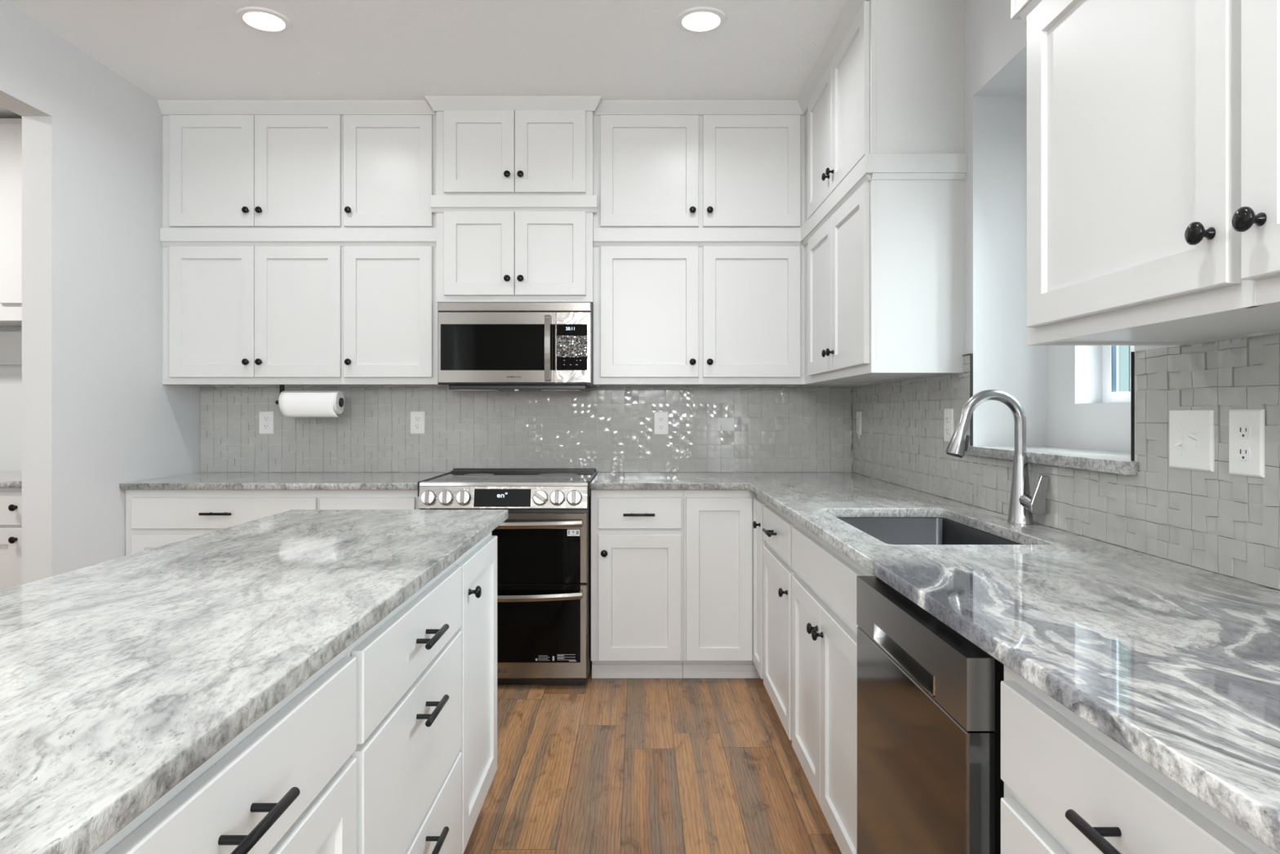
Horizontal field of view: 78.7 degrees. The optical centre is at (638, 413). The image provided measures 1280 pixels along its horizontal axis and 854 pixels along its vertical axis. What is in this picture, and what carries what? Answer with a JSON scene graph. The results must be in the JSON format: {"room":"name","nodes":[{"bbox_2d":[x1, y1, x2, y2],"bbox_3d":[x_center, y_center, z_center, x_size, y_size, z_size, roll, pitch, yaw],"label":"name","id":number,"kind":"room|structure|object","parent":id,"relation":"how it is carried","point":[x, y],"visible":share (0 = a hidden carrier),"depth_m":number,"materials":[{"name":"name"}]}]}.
{"room":"kitchen","nodes":[
{"label":"kitchen","id":0,"kind":"room"},
{"bbox_2d":[0,326,22,471],"bbox_3d":[-3.780,-0.146,4.320,2.640,2.750,0.100,0,0,0],"label":"wall","id":1,"kind":"structure","parent":0,"point":[11,375],"depth_m":4.27,"materials":[{"name":"white paint"}]},
{"bbox_2d":[0,118,22,326],"bbox_3d":[-3.581,-0.980,4.099,2.238,1.023,0.339,0,0,0],"label":"upper cabinet","id":2,"kind":"object","parent":1,"relation":"attached to","point":[11,129],"visible":0.04,"depth_m":3.93,"materials":[{"name":"white paint"}]},
{"bbox_2d":[0,331,22,364],"bbox_3d":[-3.581,-0.353,4.247,2.238,0.180,0.044,0,0,0],"label":"wall rail","id":3,"kind":"object","parent":1,"relation":"attached to","point":[11,342],"visible":0.02,"depth_m":4.24,"materials":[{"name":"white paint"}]},
{"bbox_2d":[0,0,199,584],"bbox_3d":[-2.400,-0.146,0.285,0.120,2.750,7.770,0,0,0],"label":"wall","id":4,"kind":"structure","parent":0,"point":[99,415],"depth_m":3.32,"materials":[{"name":"white paint"}]},
{"bbox_2d":[0,0,848,118],"bbox_3d":[-1.700,-1.551,0.400,7.000,0.060,8.200,0,0,0],"label":"ceiling","id":5,"kind":"structure","parent":0,"point":[169,50],"depth_m":3.22,"materials":[{"name":"white paint"}]},
{"bbox_2d":[235,6,292,33],"bbox_3d":[-1.447,-1.516,3.020,0.198,0.008,0.198,0,0,0],"label":"recessed light","id":6,"kind":"object","parent":5,"relation":"in","point":[260,19],"visible":1,"depth_m":3.01,"materials":[{"name":"white plastic"}]},
{"bbox_2d":[244,12,284,30],"bbox_3d":[-1.447,-1.517,3.020,0.144,0.004,0.144,0,0,0],"label":"diffuser","id":7,"kind":"object","parent":6,"relation":"attached to","point":[255,20],"depth_m":3.02,"materials":[{"name":"white plastic"}]},
{"bbox_2d":[675,6,726,33],"bbox_3d":[0.241,-1.516,3.020,0.198,0.008,0.198,0,0,0],"label":"recessed light","id":8,"kind":"object","parent":5,"relation":"in","point":[698,20],"visible":1,"depth_m":3.01,"materials":[{"name":"white plastic"}]},
{"bbox_2d":[682,12,719,30],"bbox_3d":[0.241,-1.517,3.020,0.144,0.004,0.144,0,0,0],"label":"diffuser","id":9,"kind":"object","parent":8,"relation":"attached to","point":[691,20],"depth_m":3.02,"materials":[{"name":"white plastic"}]},
{"bbox_2d":[200,385,853,474],"bbox_3d":[-0.458,-0.146,4.230,4.004,2.750,0.120,0,0,0],"label":"wall","id":10,"kind":"structure","parent":0,"point":[204,385],"depth_m":4.17,"materials":[{"name":"white paint"}]},
{"bbox_2d":[162,115,342,227],"bbox_3d":[-1.897,-1.151,3.979,0.887,0.640,0.381,0,0,0],"label":"upper cabinet","id":11,"kind":"object","parent":10,"relation":"attached to","point":[219,171],"visible":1,"depth_m":3.83,"materials":[{"name":"white paint"}]},
{"bbox_2d":[160,227,436,246],"bbox_3d":[-1.661,-0.862,3.828,1.356,0.086,0.024,0,0,0],"label":"trim","id":12,"kind":"structure","parent":11,"relation":"attached to","point":[169,237],"depth_m":3.82,"materials":[{"name":"white paint"}]},
{"bbox_2d":[157,95,602,115],"bbox_3d":[-1.258,-1.492,3.792,2.163,0.058,0.096,0,0,0],"label":"crown molding","id":13,"kind":"structure","parent":11,"relation":"attached to","point":[166,107],"depth_m":3.80,"materials":[{"name":"white paint"}]},
{"bbox_2d":[162,246,366,386],"bbox_3d":[-1.897,-0.487,3.979,0.887,0.689,0.381,0,0,0],"label":"upper cabinet","id":14,"kind":"object","parent":10,"relation":"attached to","point":[232,315],"visible":1,"depth_m":3.83,"materials":[{"name":"white paint"}]},
{"bbox_2d":[275,384,343,407],"bbox_3d":[-1.645,-0.086,3.900,0.334,0.112,0.047,0,0,0],"label":"paper towel holder","id":15,"kind":"object","parent":14,"relation":"attached to","point":[282,386],"visible":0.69,"depth_m":3.89,"materials":[{"name":"black metal"}]},
{"bbox_2d":[278,391,344,417],"bbox_3d":[-1.627,-0.046,3.899,0.288,0.132,0.118,0,0,0],"label":"paper towel roll","id":16,"kind":"object","parent":15,"relation":"hanging from","point":[291,403],"visible":1,"depth_m":3.85,"materials":[{"name":"white paper"}]},
{"bbox_2d":[342,115,436,227],"bbox_3d":[-1.218,-1.151,3.979,0.471,0.640,0.381,0,0,0],"label":"upper cabinet","id":17,"kind":"object","parent":10,"relation":"attached to","point":[389,162],"visible":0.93,"depth_m":3.83,"materials":[{"name":"white paint"}]},
{"bbox_2d":[342,246,439,386],"bbox_3d":[-1.218,-0.487,3.979,0.471,0.689,0.381,0,0,0],"label":"upper cabinet","id":18,"kind":"object","parent":10,"relation":"attached to","point":[390,304],"visible":0.91,"depth_m":3.83,"materials":[{"name":"white paint"}]},
{"bbox_2d":[436,211,593,303],"bbox_3d":[-0.603,-0.763,3.954,0.759,0.446,0.431,0,0,0],"label":"upper cabinet","id":19,"kind":"object","parent":10,"relation":"attached to","point":[482,256],"visible":0.98,"depth_m":3.78,"materials":[{"name":"white paint"}]},
{"bbox_2d":[437,302,596,391],"bbox_3d":[-0.599,-0.325,3.938,0.749,0.428,0.447,0,0,0],"label":"microwave","id":20,"kind":"object","parent":19,"relation":"attached to","point":[482,346],"visible":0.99,"depth_m":3.76,"materials":[{"name":"silver metal"}]},
{"bbox_2d":[436,110,593,195],"bbox_3d":[-0.603,-1.231,3.954,0.759,0.490,0.431,0,0,0],"label":"upper cabinet","id":21,"kind":"object","parent":10,"relation":"attached to","point":[479,152],"visible":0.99,"depth_m":3.78,"materials":[{"name":"white paint"}]},
{"bbox_2d":[430,195,597,212],"bbox_3d":[-0.603,-1.012,3.792,0.803,0.078,0.052,0,0,0],"label":"trim","id":22,"kind":"structure","parent":21,"relation":"attached to","point":[438,203],"depth_m":3.77,"materials":[{"name":"white paint"}]},
{"bbox_2d":[200,386,852,471],"bbox_3d":[-0.601,0.086,4.166,3.474,0.456,0.007,0,0,0],"label":"tile backsplash","id":23,"kind":"structure","parent":10,"relation":"attached to","point":[601,428],"depth_m":4.16,"materials":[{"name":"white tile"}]},
{"bbox_2d":[258,411,274,434],"bbox_3d":[-1.983,0.050,4.159,0.078,0.122,0.008,0,0,0],"label":"wall outlet","id":24,"kind":"object","parent":23,"relation":"attached to","point":[266,419],"visible":1,"depth_m":4.16,"materials":[{"name":"white plastic"}]},
{"bbox_2d":[262,416,269,421],"bbox_3d":[-1.983,0.029,4.157,0.034,0.027,0.002,0,0,0],"label":"receptacle","id":25,"kind":"object","parent":24,"relation":"attached to","point":[264,418],"depth_m":4.16,"materials":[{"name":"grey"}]},
{"bbox_2d":[262,423,269,428],"bbox_3d":[-1.983,0.070,4.157,0.034,0.027,0.002,0,0,0],"label":"receptacle","id":26,"kind":"object","parent":24,"relation":"attached to","point":[264,425],"depth_m":4.16,"materials":[{"name":"white plastic"}]},
{"bbox_2d":[410,411,425,434],"bbox_3d":[-1.178,0.050,4.159,0.078,0.122,0.008,0,0,0],"label":"wall outlet","id":27,"kind":"object","parent":23,"relation":"attached to","point":[417,418],"visible":1,"depth_m":4.16,"materials":[{"name":"white plastic"}]},
{"bbox_2d":[413,416,420,421],"bbox_3d":[-1.178,0.029,4.157,0.034,0.027,0.002,0,0,0],"label":"receptacle","id":28,"kind":"object","parent":27,"relation":"attached to","point":[415,418],"depth_m":4.16,"materials":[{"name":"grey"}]},
{"bbox_2d":[413,423,420,428],"bbox_3d":[-1.178,0.070,4.157,0.034,0.027,0.002,0,0,0],"label":"receptacle","id":29,"kind":"object","parent":27,"relation":"attached to","point":[415,425],"depth_m":4.16,"materials":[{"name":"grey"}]},
{"bbox_2d":[653,411,668,434],"bbox_3d":[0.120,0.053,4.159,0.078,0.122,0.008,0,0,0],"label":"wall outlet","id":30,"kind":"object","parent":23,"relation":"attached to","point":[660,418],"visible":1,"depth_m":4.16,"materials":[{"name":"white plastic"}]},
{"bbox_2d":[657,416,664,422],"bbox_3d":[0.120,0.032,4.157,0.034,0.027,0.002,0,0,0],"label":"receptacle","id":31,"kind":"object","parent":30,"relation":"attached to","point":[660,419],"depth_m":4.16,"materials":[{"name":"white plastic"}]},
{"bbox_2d":[657,424,664,429],"bbox_3d":[0.120,0.073,4.157,0.034,0.027,0.002,0,0,0],"label":"receptacle","id":32,"kind":"object","parent":30,"relation":"attached to","point":[660,426],"depth_m":4.16,"materials":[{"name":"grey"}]},
{"bbox_2d":[593,115,804,244],"bbox_3d":[0.461,-1.151,3.979,1.367,0.640,0.381,0,0,0],"label":"upper cabinet","id":33,"kind":"object","parent":10,"relation":"attached to","point":[650,171],"visible":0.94,"depth_m":3.83,"materials":[{"name":"white paint"}]},
{"bbox_2d":[593,0,869,115],"bbox_3d":[0.298,-1.492,3.292,1.038,0.058,1.094,0,0,0],"label":"crown molding","id":34,"kind":"structure","parent":33,"relation":"attached to","point":[799,107],"depth_m":3.81,"materials":[{"name":"white paint"}]},
{"bbox_2d":[593,153,966,246],"bbox_3d":[0.645,-0.862,3.453,0.775,0.086,1.746,0,0,-43],"label":"trim","id":35,"kind":"structure","parent":33,"relation":"attached to","point":[881,166],"depth_m":3.61,"materials":[{"name":"white paint"}]},
{"bbox_2d":[593,244,866,386],"bbox_3d":[0.461,-0.487,3.979,1.367,0.689,0.381,0,0,0],"label":"upper cabinet","id":36,"kind":"object","parent":10,"relation":"attached to","point":[663,315],"visible":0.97,"depth_m":3.83,"materials":[{"name":"white paint"}]},
{"bbox_2d":[462,661,841,853],"bbox_3d":[-1.700,1.254,0.400,7.000,0.050,8.200,0,0,0],"label":"floor","id":37,"kind":"structure","parent":0,"point":[597,766],"depth_m":2.65,"materials":[{"name":"brown wood"}]},
{"bbox_2d":[0,487,22,591],"bbox_3d":[-3.581,0.787,3.943,2.238,0.884,0.649,0,0,0],"label":"base cabinet","id":38,"kind":"object","parent":37,"relation":"on","point":[11,498],"visible":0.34,"depth_m":3.65,"materials":[{"name":"white paint"}]},
{"bbox_2d":[0,471,22,487],"bbox_3d":[-3.580,0.330,3.950,2.239,0.030,0.639,0,0,0],"label":"countertop","id":39,"kind":"structure","parent":38,"relation":"on","point":[7,478],"depth_m":3.73,"materials":[{"name":"stone"}]},
{"bbox_2d":[125,489,319,555],"bbox_3d":[-1.897,0.787,3.834,0.882,0.884,0.665,0,0,0],"label":"base cabinet","id":40,"kind":"object","parent":37,"relation":"on","point":[154,518],"visible":0.11,"depth_m":3.54,"materials":[{"name":"white paint"}]},
{"bbox_2d":[120,471,448,489],"bbox_3d":[-1.665,0.330,3.845,1.349,0.030,0.649,0,0,0],"label":"countertop","id":41,"kind":"structure","parent":40,"relation":"on","point":[202,480],"depth_m":3.66,"materials":[{"name":"stone"}]},
{"bbox_2d":[91,648,356,853],"bbox_3d":[-0.726,0.787,0.845,0.658,0.884,0.749,0,0,0],"label":"base cabinet","id":42,"kind":"object","parent":37,"relation":"on","point":[286,784],"visible":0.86,"depth_m":0.95,"materials":[{"name":"white paint"}]},
{"bbox_2d":[0,509,508,853],"bbox_3d":[-0.781,0.330,1.303,0.709,0.030,2.507,0,0,0],"label":"countertop","id":43,"kind":"structure","parent":42,"relation":"on","point":[121,677],"depth_m":1.07,"materials":[{"name":"stone"}]},
{"bbox_2d":[319,489,420,509],"bbox_3d":[-1.224,0.787,3.834,0.464,0.884,0.665,0,0,0],"label":"base cabinet","id":44,"kind":"object","parent":37,"relation":"on","point":[328,499],"visible":0.02,"depth_m":3.54,"materials":[{"name":"white paint"}]},
{"bbox_2d":[346,562,462,853],"bbox_3d":[-0.726,0.787,1.575,0.658,0.884,0.707,0,0,0],"label":"base cabinet","id":45,"kind":"object","parent":37,"relation":"on","point":[407,755],"visible":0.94,"depth_m":1.50,"materials":[{"name":"white paint"}]},
{"bbox_2d":[453,532,497,853],"bbox_3d":[-0.730,0.787,2.175,0.651,0.884,0.490,0,0,0],"label":"base cabinet","id":46,"kind":"object","parent":37,"relation":"on","point":[478,564],"visible":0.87,"depth_m":2.15,"materials":[{"name":"white paint"}]},
{"bbox_2d":[417,468,596,684],"bbox_3d":[-0.605,0.761,3.783,0.769,0.936,0.748,0,0,0],"label":"range","id":47,"kind":"object","parent":37,"relation":"on","point":[544,544],"visible":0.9,"depth_m":3.47,"materials":[{"name":"silver metal"}]},
{"bbox_2d":[535,653,576,661],"bbox_3d":[-0.367,1.086,3.467,0.181,0.032,0.001,0,0,0],"label":"print","id":48,"kind":"object","parent":47,"relation":"attached to","point":[539,657],"depth_m":3.47,"materials":[{"name":"grey"}]},
{"bbox_2d":[568,530,578,534],"bbox_3d":[-0.289,0.530,3.467,0.047,0.019,0.001,0,0,0],"label":"print","id":49,"kind":"object","parent":47,"relation":"attached to","point":[570,532],"depth_m":3.47,"materials":[{"name":"grey paper"}]},
{"bbox_2d":[591,489,683,678],"bbox_3d":[-0.007,0.787,3.834,0.422,0.884,0.665,0,0,0],"label":"base cabinet","id":50,"kind":"object","parent":37,"relation":"on","point":[637,535],"visible":0.96,"depth_m":3.55,"materials":[{"name":"white paint"}]},
{"bbox_2d":[682,489,767,679],"bbox_3d":[0.674,0.787,3.716,0.939,0.884,0.908,0,0,0],"label":"base cabinet","id":51,"kind":"object","parent":37,"relation":"on","point":[723,541],"visible":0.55,"depth_m":3.55,"materials":[{"name":"white paint"}]},
{"bbox_2d":[590,471,1279,853],"bbox_3d":[0.462,0.330,2.235,1.363,0.030,3.869,0,0,0],"label":"countertop","id":52,"kind":"structure","parent":51,"relation":"on","point":[1177,664],"depth_m":1.19,"materials":[{"name":"stone"}]},
{"bbox_2d":[837,517,1020,544],"bbox_3d":[0.801,0.452,2.229,0.443,0.215,0.748,0,0,0],"label":"sink","id":53,"kind":"object","parent":52,"relation":"in","point":[891,531],"visible":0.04,"depth_m":2.58,"materials":[{"name":"grey metal"}]},
{"bbox_2d":[945,389,1048,524],"bbox_3d":[1.007,0.123,2.213,0.255,0.383,0.112,0,0,0],"label":"faucet","id":54,"kind":"object","parent":52,"relation":"on","point":[1022,506],"visible":1,"depth_m":2.22,"materials":[{"name":"silver metal"}]},
{"bbox_2d":[762,502,795,740],"bbox_3d":[0.811,0.787,2.964,0.665,0.884,0.592,0,0,0],"label":"base cabinet","id":55,"kind":"object","parent":37,"relation":"on","point":[778,571],"visible":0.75,"depth_m":2.93,"materials":[{"name":"white paint"}]},
{"bbox_2d":[791,521,874,853],"bbox_3d":[0.815,0.787,2.220,0.658,0.884,0.892,0,0,0],"label":"base cabinet","id":56,"kind":"object","parent":37,"relation":"on","point":[824,626],"visible":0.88,"depth_m":2.17,"materials":[{"name":"white paint"}]},
{"bbox_2d":[856,575,1004,853],"bbox_3d":[0.799,0.793,1.470,0.615,0.872,0.594,0,0,0],"label":"dishwasher","id":57,"kind":"object","parent":37,"relation":"on","point":[929,780],"visible":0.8,"depth_m":1.36,"materials":[{"name":"grey metal"}]},
{"bbox_2d":[992,658,1004,853],"bbox_3d":[0.822,0.745,1.470,0.570,0.768,0.586,0,0,0],"label":"tub","id":58,"kind":"object","parent":57,"relation":"in","point":[997,667],"depth_m":1.18,"materials":[{"name":"black"}]},
{"bbox_2d":[1000,664,1278,853],"bbox_3d":[0.811,0.787,0.815,0.665,0.884,0.670,0,0,0],"label":"base cabinet","id":59,"kind":"object","parent":37,"relation":"on","point":[1070,788],"visible":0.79,"depth_m":0.92,"materials":[{"name":"white paint"}]},
{"bbox_2d":[861,0,1279,590],"bbox_3d":[1.327,-0.146,0.345,0.366,2.750,7.890,0,0,0],"label":"wall","id":60,"kind":"structure","parent":0,"point":[1058,388],"depth_m":2.67,"materials":[{"name":"white paint"}]},
{"bbox_2d":[804,176,964,384],"bbox_3d":[0.955,-0.487,3.292,0.378,0.689,1.095,0,0,0],"label":"upper cabinet","id":61,"kind":"object","parent":60,"relation":"attached to","point":[884,273],"visible":1,"depth_m":2.75,"materials":[{"name":"white paint"}]},
{"bbox_2d":[804,0,964,222],"bbox_3d":[0.955,-1.174,3.292,0.378,0.685,1.095,0,0,0],"label":"upper cabinet","id":62,"kind":"object","parent":60,"relation":"attached to","point":[894,83],"visible":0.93,"depth_m":2.75,"materials":[{"name":"white paint"}]},
{"bbox_2d":[963,355,969,372],"bbox_3d":[1.141,-0.172,2.711,0.004,0.058,0.064,0,0,0],"label":"tile strip","id":63,"kind":"object","parent":60,"relation":"attached to","point":[966,358],"visible":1,"depth_m":2.71,"materials":[{"name":"grey tile"}]},
{"bbox_2d":[964,445,1138,475],"bbox_3d":[1.256,0.126,2.242,0.279,0.030,0.922,0,0,0],"label":"sill","id":64,"kind":"structure","parent":60,"relation":"attached to","point":[1101,460],"depth_m":2.11,"materials":[{"name":"stone"}]},
{"bbox_2d":[852,333,1279,589],"bbox_3d":[1.140,0.086,2.256,0.008,0.456,3.812,0,0,0],"label":"tile backsplash","id":65,"kind":"structure","parent":60,"relation":"attached to","point":[1220,522],"depth_m":1.72,"materials":[{"name":"white tile"}]},
{"bbox_2d":[856,411,862,435],"bbox_3d":[1.133,0.052,4.025,0.008,0.122,0.078,0,0,0],"label":"wall outlet","id":66,"kind":"object","parent":65,"relation":"attached to","point":[859,419],"visible":1,"depth_m":4.01,"materials":[{"name":"white plastic"}]},
{"bbox_2d":[943,408,953,441],"bbox_3d":[1.133,0.044,2.860,0.008,0.122,0.078,0,0,0],"label":"wall outlet","id":67,"kind":"object","parent":65,"relation":"attached to","point":[948,412],"visible":0.99,"depth_m":2.85,"materials":[{"name":"white plastic"}]},
{"bbox_2d":[945,415,949,422],"bbox_3d":[1.131,0.023,2.860,0.002,0.027,0.034,0,0,0],"label":"receptacle","id":68,"kind":"object","parent":67,"relation":"attached to","point":[947,417],"depth_m":2.86,"materials":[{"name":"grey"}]},
{"bbox_2d":[945,426,949,434],"bbox_3d":[1.131,0.064,2.860,0.002,0.027,0.034,0,0,0],"label":"receptacle","id":69,"kind":"object","parent":67,"relation":"attached to","point":[947,428],"depth_m":2.86,"materials":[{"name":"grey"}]},
{"bbox_2d":[961,353,973,445],"bbox_3d":[1.139,-0.047,2.709,0.008,0.314,0.070,0,0,0],"label":"strip","id":70,"kind":"object","parent":65,"relation":"attached to","point":[970,354],"visible":0.86,"depth_m":2.67,"materials":[{"name":"black"}]},
{"bbox_2d":[1130,351,1134,461],"bbox_3d":[1.139,-0.016,1.802,0.008,0.252,0.002,0,0,0],"label":"strip","id":71,"kind":"object","parent":65,"relation":"attached to","point":[1132,353],"visible":1,"depth_m":1.80,"materials":[{"name":"black"}]},
{"bbox_2d":[1168,409,1214,471],"bbox_3d":[1.125,0.055,1.606,0.024,0.122,0.126,0,0,0],"label":"light switch","id":72,"kind":"object","parent":65,"relation":"attached to","point":[1191,432],"visible":1,"depth_m":1.60,"materials":[{"name":"white plastic"}]},
{"bbox_2d":[1229,408,1264,477],"bbox_3d":[1.133,0.055,1.460,0.008,0.124,0.082,0,0,0],"label":"wall outlet","id":73,"kind":"object","parent":65,"relation":"attached to","point":[1246,426],"visible":1,"depth_m":1.45,"materials":[{"name":"white plastic"}]},
{"bbox_2d":[1236,424,1251,439],"bbox_3d":[1.131,0.034,1.460,0.002,0.027,0.034,0,0,0],"label":"receptacle","id":74,"kind":"object","parent":73,"relation":"attached to","point":[1243,431],"depth_m":1.46,"materials":[{"name":"white plastic"}]},
{"bbox_2d":[1236,445,1251,461],"bbox_3d":[1.131,0.075,1.460,0.002,0.027,0.034,0,0,0],"label":"receptacle","id":75,"kind":"object","parent":73,"relation":"attached to","point":[1243,452],"depth_m":1.46,"materials":[{"name":"white plastic"}]},
{"bbox_2d":[1102,345,1134,402],"bbox_3d":[1.495,-0.441,2.243,0.026,0.820,0.515,0,0,0],"label":"window","id":76,"kind":"structure","parent":60,"relation":"in","point":[1110,393],"depth_m":2.46,"materials":[{"name":"white plastic"}]},
{"bbox_2d":[1026,0,1279,345],"bbox_3d":[0.955,-0.487,1.040,0.378,0.689,1.210,0,0,0],"label":"upper cabinet","id":77,"kind":"object","parent":60,"relation":"attached to","point":[1153,126],"visible":1,"depth_m":1.25,"materials":[{"name":"white paint"}]},
{"bbox_3d":[0.955,-1.151,1.040,0.378,0.640,1.210,0,0,0],"label":"upper cabinet","id":78,"kind":"object","parent":60,"relation":"attached to","visible":0},
{"bbox_2d":[1010,0,1042,23],"bbox_3d":[0.969,-0.862,1.050,0.351,0.086,1.232,0,0,0],"label":"trim","id":79,"kind":"structure","parent":78,"relation":"attached to","point":[1020,9],"depth_m":1.63,"materials":[{"name":"white paint"}]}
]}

